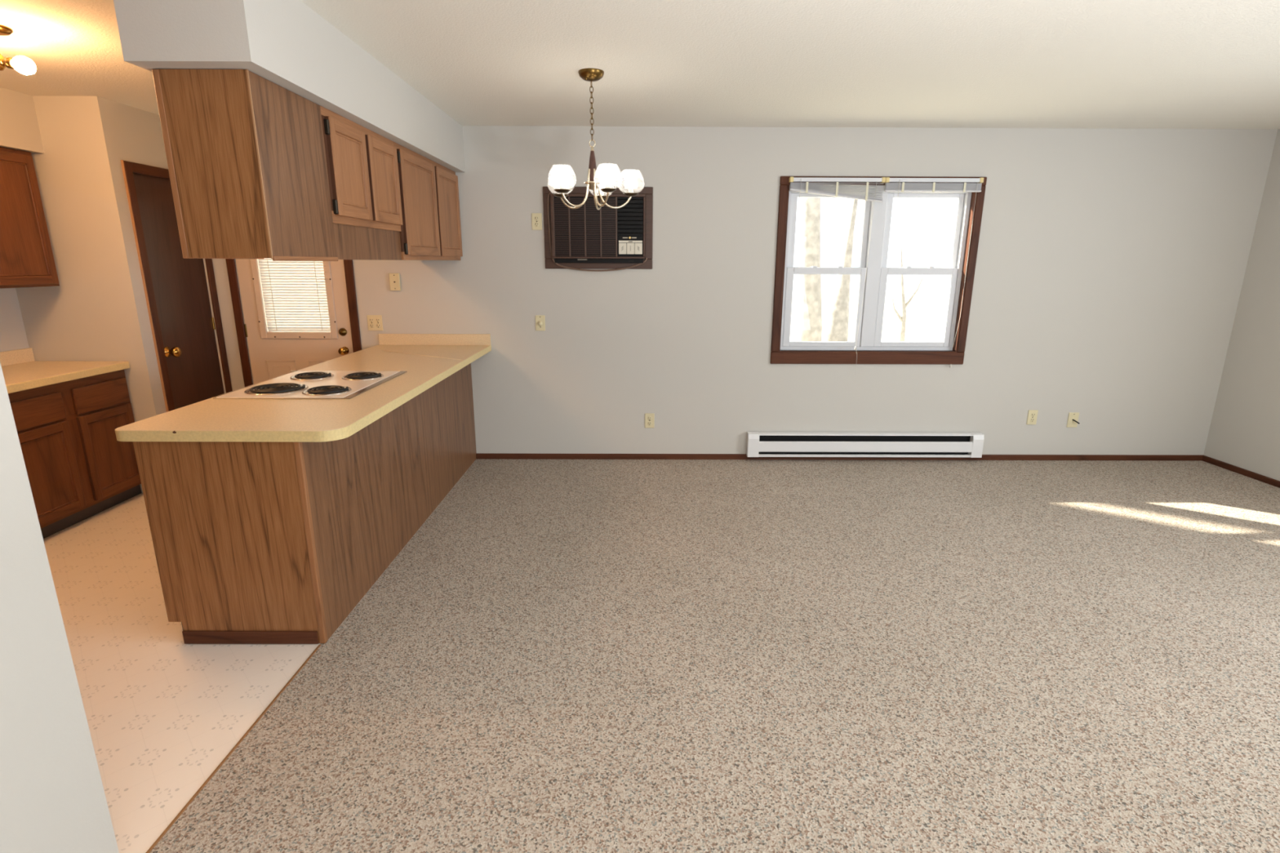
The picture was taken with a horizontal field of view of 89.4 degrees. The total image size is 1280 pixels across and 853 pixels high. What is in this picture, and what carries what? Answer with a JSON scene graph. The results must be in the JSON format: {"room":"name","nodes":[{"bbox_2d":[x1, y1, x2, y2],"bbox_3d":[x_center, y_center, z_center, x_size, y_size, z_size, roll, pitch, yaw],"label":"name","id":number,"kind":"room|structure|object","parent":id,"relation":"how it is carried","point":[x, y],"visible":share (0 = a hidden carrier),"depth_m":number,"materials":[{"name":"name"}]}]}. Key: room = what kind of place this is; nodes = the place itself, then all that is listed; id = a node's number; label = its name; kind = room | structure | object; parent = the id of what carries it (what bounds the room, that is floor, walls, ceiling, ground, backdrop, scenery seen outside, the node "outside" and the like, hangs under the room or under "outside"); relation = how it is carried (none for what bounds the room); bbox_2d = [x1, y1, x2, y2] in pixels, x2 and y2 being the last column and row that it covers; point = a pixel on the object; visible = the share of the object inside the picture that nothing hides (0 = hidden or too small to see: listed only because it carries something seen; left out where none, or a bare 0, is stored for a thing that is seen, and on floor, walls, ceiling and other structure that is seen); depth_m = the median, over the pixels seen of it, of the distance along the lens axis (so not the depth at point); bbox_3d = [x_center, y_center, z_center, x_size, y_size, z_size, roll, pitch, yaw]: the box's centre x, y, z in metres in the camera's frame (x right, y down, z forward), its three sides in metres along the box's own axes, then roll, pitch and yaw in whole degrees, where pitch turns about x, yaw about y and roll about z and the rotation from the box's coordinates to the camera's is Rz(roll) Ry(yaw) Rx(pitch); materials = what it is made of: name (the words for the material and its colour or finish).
{"room":"empty living room","nodes":[
{"label":"empty living room","id":0,"kind":"room"},
{"bbox_2d":[0,288,29,351],"bbox_3d":[-4.013,-0.172,1.977,0.100,2.558,4.480,0,14,0],"label":"wall","id":1,"kind":"structure","parent":0,"point":[13,336],"depth_m":4.08,"materials":[{"name":"grey paint"}]},
{"bbox_2d":[0,347,35,366],"bbox_3d":[-3.955,-0.201,3.155,0.020,0.086,2.177,0,14,0],"label":"backsplash","id":2,"kind":"structure","parent":1,"relation":"attached to","point":[23,355],"depth_m":4.09,"materials":[{"name":"beige laminate"}]},
{"bbox_2d":[0,146,59,288],"bbox_3d":[-3.793,-1.049,3.124,0.340,0.783,1.734,0,14,0],"label":"upper cabinet","id":3,"kind":"object","parent":1,"relation":"attached to","point":[26,254],"visible":1,"depth_m":3.80,"materials":[{"name":"brown wood"}]},
{"bbox_2d":[0,86,44,153],"bbox_3d":[-3.781,-1.466,2.526,0.361,0.318,2.780,0,14,0],"label":"wall","id":4,"kind":"structure","parent":0,"point":[19,124],"depth_m":3.75,"materials":[{"name":"grey paint"}]},
{"bbox_2d":[0,362,119,852],"bbox_3d":[-1.393,0.521,-0.706,0.115,2.558,4.320,0,14,0],"label":"wall","id":5,"kind":"structure","parent":0,"point":[53,799],"depth_m":1.43,"materials":[{"name":"grey paint"}]},
{"bbox_2d":[15,95,143,493],"bbox_3d":[-3.694,-0.735,4.193,0.752,2.558,0.090,0,14,0],"label":"wall","id":6,"kind":"structure","parent":0,"point":[82,317],"depth_m":4.07,"materials":[{"name":"grey paint"}]},
{"bbox_2d":[81,95,226,419],"bbox_3d":[-3.274,-0.824,4.548,0.090,2.558,0.820,0,14,0],"label":"wall","id":7,"kind":"structure","parent":0,"point":[117,131],"depth_m":4.10,"materials":[{"name":"grey paint"}]},
{"bbox_2d":[120,160,232,412],"bbox_3d":[-3.219,-0.699,4.627,0.122,2.157,0.718,0,14,0],"label":"door","id":8,"kind":"structure","parent":7,"relation":"in","point":[182,323],"depth_m":4.49,"materials":[{"name":"brown wood"}]},
{"bbox_2d":[113,0,465,172],"bbox_3d":[-1.478,-1.675,3.372,0.414,0.314,2.691,0,14,0],"label":"soffit","id":9,"kind":"structure","parent":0,"point":[286,43],"depth_m":2.36,"materials":[{"name":"grey paint"}]},
{"bbox_2d":[151,68,337,261],"bbox_3d":[-1.491,-0.970,2.519,0.327,0.630,0.526,0,14,0],"label":"upper cabinet","id":10,"kind":"object","parent":9,"relation":"attached to","point":[246,153],"visible":1,"depth_m":2.30,"materials":[{"name":"brown wood"}]},
{"bbox_2d":[320,105,403,260],"bbox_3d":[-1.487,-1.142,3.179,0.340,0.623,0.839,0,14,0],"label":"upper cabinet","id":11,"kind":"object","parent":9,"relation":"attached to","point":[362,166],"visible":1,"depth_m":3.09,"materials":[{"name":"brown wood"}]},
{"bbox_2d":[389,142,462,260],"bbox_3d":[-1.490,-1.397,4.179,0.340,0.622,1.221,0,14,0],"label":"upper cabinet","id":12,"kind":"object","parent":9,"relation":"attached to","point":[431,228],"visible":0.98,"depth_m":4.04,"materials":[{"name":"brown wood"}]},
{"bbox_2d":[0,0,1279,128],"bbox_3d":[0.329,-1.207,0.759,8.769,0.080,8.200,0,14,0],"label":"ceiling","id":13,"kind":"structure","parent":0,"point":[940,64],"depth_m":3.08,"materials":[{"name":"white paint"}]},
{"bbox_2d":[0,24,35,75],"bbox_3d":[-2.731,-1.536,2.728,0.365,0.275,0.274,0,14,0],"label":"ceiling light","id":14,"kind":"object","parent":13,"relation":"attached to","point":[23,64],"visible":1,"depth_m":2.70,"materials":[{"name":"white glass"}]},
{"bbox_2d":[3,56,14,69],"bbox_3d":[-2.645,-1.529,2.720,0.040,0.048,0.044,2,14,9],"label":"socket","id":15,"kind":"object","parent":14,"relation":"attached to","point":[8,61],"depth_m":2.70,"materials":[{"name":"gold metal"}]},
{"bbox_2d":[553,67,638,209],"bbox_3d":[-0.240,-1.497,3.401,0.530,0.665,0.532,0,14,0],"label":"chandelier","id":16,"kind":"object","parent":13,"relation":"hanging from","point":[589,74],"visible":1,"depth_m":3.40,"materials":[{"name":"gold metal"}]},
{"bbox_2d":[559,182,564,188],"bbox_3d":[-0.399,-1.230,3.313,0.028,0.030,0.027,0,14,0],"label":"socket","id":17,"kind":"object","parent":16,"relation":"attached to","point":[562,185],"depth_m":3.30,"materials":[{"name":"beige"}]},
{"bbox_2d":[605,182,610,187],"bbox_3d":[-0.161,-1.219,3.273,0.028,0.030,0.027,0,14,0],"label":"socket","id":18,"kind":"object","parent":16,"relation":"attached to","point":[607,184],"depth_m":3.26,"materials":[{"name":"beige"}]},
{"bbox_2d":[628,186,633,192],"bbox_3d":[-0.049,-1.271,3.480,0.028,0.030,0.027,0,14,0],"label":"socket","id":19,"kind":"object","parent":16,"relation":"attached to","point":[630,189],"depth_m":3.47,"materials":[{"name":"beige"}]},
{"bbox_2d":[43,458,1279,852],"bbox_3d":[0.320,1.281,1.392,8.569,0.060,8.000,0,14,0],"label":"floor","id":20,"kind":"structure","parent":0,"point":[564,655],"depth_m":2.52,"materials":[{"name":"carpet"}]},
{"bbox_2d":[8,369,141,538],"bbox_3d":[-3.662,0.307,3.285,0.610,0.865,2.176,0,14,0],"label":"base cabinet","id":21,"kind":"object","parent":20,"relation":"on","point":[77,469],"visible":0.68,"depth_m":3.86,"materials":[{"name":"brown wood"}]},
{"bbox_2d":[0,347,129,393],"bbox_3d":[-3.650,-0.178,3.162,0.631,0.132,2.177,0,14,0],"label":"countertop","id":22,"kind":"structure","parent":21,"relation":"on","point":[21,371],"depth_m":3.95,"materials":[{"name":"yellow laminate"}]},
{"bbox_2d":[146,644,321,852],"bbox_3d":[-1.333,1.039,2.197,0.014,0.005,1.030,0,14,0],"label":"trim","id":23,"kind":"structure","parent":20,"relation":"on","point":[234,748],"depth_m":2.07,"materials":[{"name":"brown metal"}]},
{"bbox_2d":[133,363,476,644],"bbox_3d":[-1.639,0.159,3.867,0.640,0.878,2.633,0,14,0],"label":"base cabinet","id":24,"kind":"object","parent":20,"relation":"on","point":[254,542],"visible":0.87,"depth_m":2.67,"materials":[{"name":"brown wood"}]},
{"bbox_2d":[115,333,491,442],"bbox_3d":[-1.592,-0.329,3.737,0.880,0.129,2.644,0,14,0],"label":"countertop","id":25,"kind":"structure","parent":24,"relation":"on","point":[428,359],"depth_m":2.90,"materials":[{"name":"yellow laminate"}]},
{"bbox_2d":[213,370,407,399],"bbox_3d":[-1.704,-0.236,3.411,0.678,0.023,0.780,0,14,0],"label":"cooktop","id":26,"kind":"object","parent":25,"relation":"in","point":[296,384],"visible":1,"depth_m":3.29,"materials":[{"name":"white metal"}]},
{"bbox_2d":[244,382,308,395],"bbox_3d":[-1.808,-0.188,3.217,0.281,0.022,0.281,0,14,0],"label":"burner","id":27,"kind":"object","parent":26,"relation":"on","point":[277,388],"depth_m":3.17,"materials":[{"name":"black metal"}]},
{"bbox_2d":[290,371,333,380],"bbox_3d":[-1.814,-0.280,3.577,0.217,0.022,0.217,0,14,0],"label":"burner","id":28,"kind":"object","parent":26,"relation":"on","point":[317,375],"depth_m":3.53,"materials":[{"name":"black metal"}]},
{"bbox_2d":[302,385,351,395],"bbox_3d":[-1.539,-0.178,3.181,0.221,0.022,0.221,0,14,0],"label":"burner","id":29,"kind":"object","parent":26,"relation":"on","point":[326,390],"depth_m":3.14,"materials":[{"name":"black metal"}]},
{"bbox_2d":[342,372,383,380],"bbox_3d":[-1.534,-0.279,3.579,0.217,0.022,0.217,0,14,0],"label":"burner","id":30,"kind":"object","parent":26,"relation":"on","point":[357,375],"depth_m":3.53,"materials":[{"name":"black metal"}]},
{"bbox_2d":[212,125,1277,459],"bbox_3d":[0.311,-0.934,5.033,8.769,2.558,0.150,0,14,0],"label":"wall","id":31,"kind":"structure","parent":0,"point":[1111,264],"depth_m":4.94,"materials":[{"name":"grey paint"}]},
{"bbox_2d":[225,257,361,386],"bbox_3d":[-2.637,-0.778,5.024,0.946,2.121,0.206,0,14,0],"label":"door","id":32,"kind":"structure","parent":31,"relation":"in","point":[298,315],"depth_m":4.97,"materials":[{"name":"beige"}]},
{"bbox_2d":[367,315,382,330],"bbox_3d":[-2.040,-0.798,4.977,0.114,0.118,0.011,0,14,0],"label":"double outlet","id":33,"kind":"object","parent":31,"relation":"attached to","point":[375,322],"visible":1,"depth_m":4.97,"materials":[{"name":"beige plastic"}]},
{"bbox_2d":[388,273,400,290],"bbox_3d":[-1.855,-1.095,4.895,0.076,0.128,0.023,0,14,0],"label":"phone jack","id":34,"kind":"object","parent":31,"relation":"attached to","point":[394,278],"visible":1,"depth_m":4.88,"materials":[{"name":"beige plastic"}]},
{"bbox_2d":[377,333,491,345],"bbox_3d":[-1.588,-0.674,5.003,0.862,0.086,0.020,0,14,0],"label":"backsplash","id":35,"kind":"structure","parent":31,"relation":"attached to","point":[384,339],"depth_m":4.99,"materials":[{"name":"beige laminate"}]},
{"bbox_2d":[531,213,542,230],"bbox_3d":[-0.765,-1.521,4.797,0.076,0.120,0.011,0,14,0],"label":"wall outlet","id":36,"kind":"object","parent":31,"relation":"attached to","point":[536,218],"visible":1,"depth_m":4.79,"materials":[{"name":"beige plastic"}]},
{"bbox_2d":[535,315,545,330],"bbox_3d":[-0.768,-0.796,4.975,0.074,0.118,0.024,0,14,0],"label":"dimmer switch","id":37,"kind":"object","parent":31,"relation":"attached to","point":[540,319],"visible":1,"depth_m":4.98,"materials":[{"name":"beige plastic"}]},
{"bbox_2d":[542,186,653,271],"bbox_3d":[-0.309,-1.459,4.790,0.807,0.604,0.058,0,14,0],"label":"air conditioner","id":38,"kind":"object","parent":31,"relation":"attached to","point":[584,237],"visible":0.99,"depth_m":4.78,"materials":[{"name":"brown plastic"}]},
{"bbox_2d":[553,198,616,255],"bbox_3d":[-0.405,-1.471,4.769,0.462,0.402,0.012,0,14,0],"label":"grille","id":39,"kind":"object","parent":38,"relation":"attached to","point":[584,230],"depth_m":4.77,"materials":[{"name":"brown plastic"}]},
{"bbox_2d":[644,413,654,427],"bbox_3d":[0.077,-0.046,5.175,0.076,0.120,0.011,0,14,0],"label":"wall outlet","id":40,"kind":"object","parent":31,"relation":"attached to","point":[649,417],"visible":1,"depth_m":5.17,"materials":[{"name":"beige plastic"}]},
{"bbox_2d":[475,453,1203,460],"bbox_3d":[1.633,0.248,5.255,5.918,0.045,0.012,0,14,0],"label":"baseboard","id":41,"kind":"structure","parent":31,"relation":"attached to","point":[479,455],"depth_m":5.25,"materials":[{"name":"brown wood"}]},
{"bbox_2d":[746,431,984,457],"bbox_3d":[1.803,0.146,5.192,1.881,0.195,0.060,0,14,0],"label":"baseboard heater","id":42,"kind":"object","parent":31,"relation":"attached to","point":[759,444],"visible":1,"depth_m":5.17,"materials":[{"name":"white metal"}]},
{"bbox_2d":[770,176,986,364],"bbox_3d":[1.778,-1.176,4.965,1.510,1.380,0.163,0,14,0],"label":"window","id":43,"kind":"structure","parent":31,"relation":"in","point":[868,338],"depth_m":4.96,"materials":[{"name":"white plastic"}]},
{"bbox_2d":[788,177,885,370],"bbox_3d":[1.431,-1.105,4.872,0.693,1.455,0.050,0,14,0],"label":"mini blind","id":44,"kind":"object","parent":43,"relation":"attached to","point":[828,189],"visible":1,"depth_m":4.71,"materials":[{"name":"white plastic"}]},
{"bbox_2d":[884,177,983,367],"bbox_3d":[2.134,-1.133,4.867,0.710,1.393,0.049,0,14,0],"label":"mini blind","id":45,"kind":"object","parent":43,"relation":"attached to","point":[932,184],"visible":1,"depth_m":4.70,"materials":[{"name":"white plastic"}]},
{"bbox_2d":[1026,409,1038,424],"bbox_3d":[3.144,-0.073,5.179,0.076,0.120,0.011,0,14,0],"label":"wall outlet","id":46,"kind":"object","parent":31,"relation":"attached to","point":[1033,414],"visible":1,"depth_m":5.18,"materials":[{"name":"beige plastic"}]},
{"bbox_2d":[1066,412,1079,427],"bbox_3d":[3.474,-0.047,5.165,0.082,0.122,0.053,0,14,0],"label":"cable plate","id":47,"kind":"object","parent":31,"relation":"attached to","point":[1073,419],"visible":1,"depth_m":5.18,"materials":[{"name":"beige plastic"}]},
{"bbox_2d":[1203,128,1279,480],"bbox_3d":[4.669,0.082,1.101,0.120,2.558,8.000,0,14,0],"label":"wall","id":48,"kind":"structure","parent":0,"point":[1244,433],"depth_m":4.81,"materials":[{"name":"grey paint"}]},
{"bbox_2d":[1202,455,1279,488],"bbox_3d":[4.599,1.243,1.391,0.012,0.045,7.988,0,14,0],"label":"baseboard","id":49,"kind":"structure","parent":48,"relation":"attached to","point":[1234,468],"depth_m":4.91,"materials":[{"name":"brown wood"}]},
{"label":"outside","id":50,"kind":"structure","parent":0,"visible":0},
{"bbox_2d":[789,293,947,342],"bbox_3d":[4.901,-4.598,27.360,70.000,0.050,44.800,0,14,0],"label":"ground","id":51,"kind":"structure","parent":50,"point":[926,313],"depth_m":28.14,"materials":[{"name":"white snow"}]},
{"bbox_2d":[794,197,822,341],"bbox_3d":[2.694,-4.252,10.310,0.890,7.724,0.520,0,14,0],"label":"tree","id":52,"kind":"object","parent":51,"relation":"on","point":[808,320],"visible":0.41,"depth_m":10.62,"materials":[{"name":"grey plant"}]},
{"bbox_2d":[822,199,857,341],"bbox_3d":[3.681,-3.519,11.945,0.678,5.545,0.678,9,17,32],"label":"tree","id":53,"kind":"object","parent":51,"relation":"on","point":[835,328],"visible":0.55,"depth_m":12.11,"materials":[{"name":"grey plant"}]},
{"bbox_2d":[891,240,924,342],"bbox_3d":[5.686,-2.562,13.847,0.649,2.723,0.140,0,14,0],"label":"tree","id":54,"kind":"object","parent":51,"relation":"on","point":[903,317],"visible":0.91,"depth_m":13.81,"materials":[{"name":"grey plant"}]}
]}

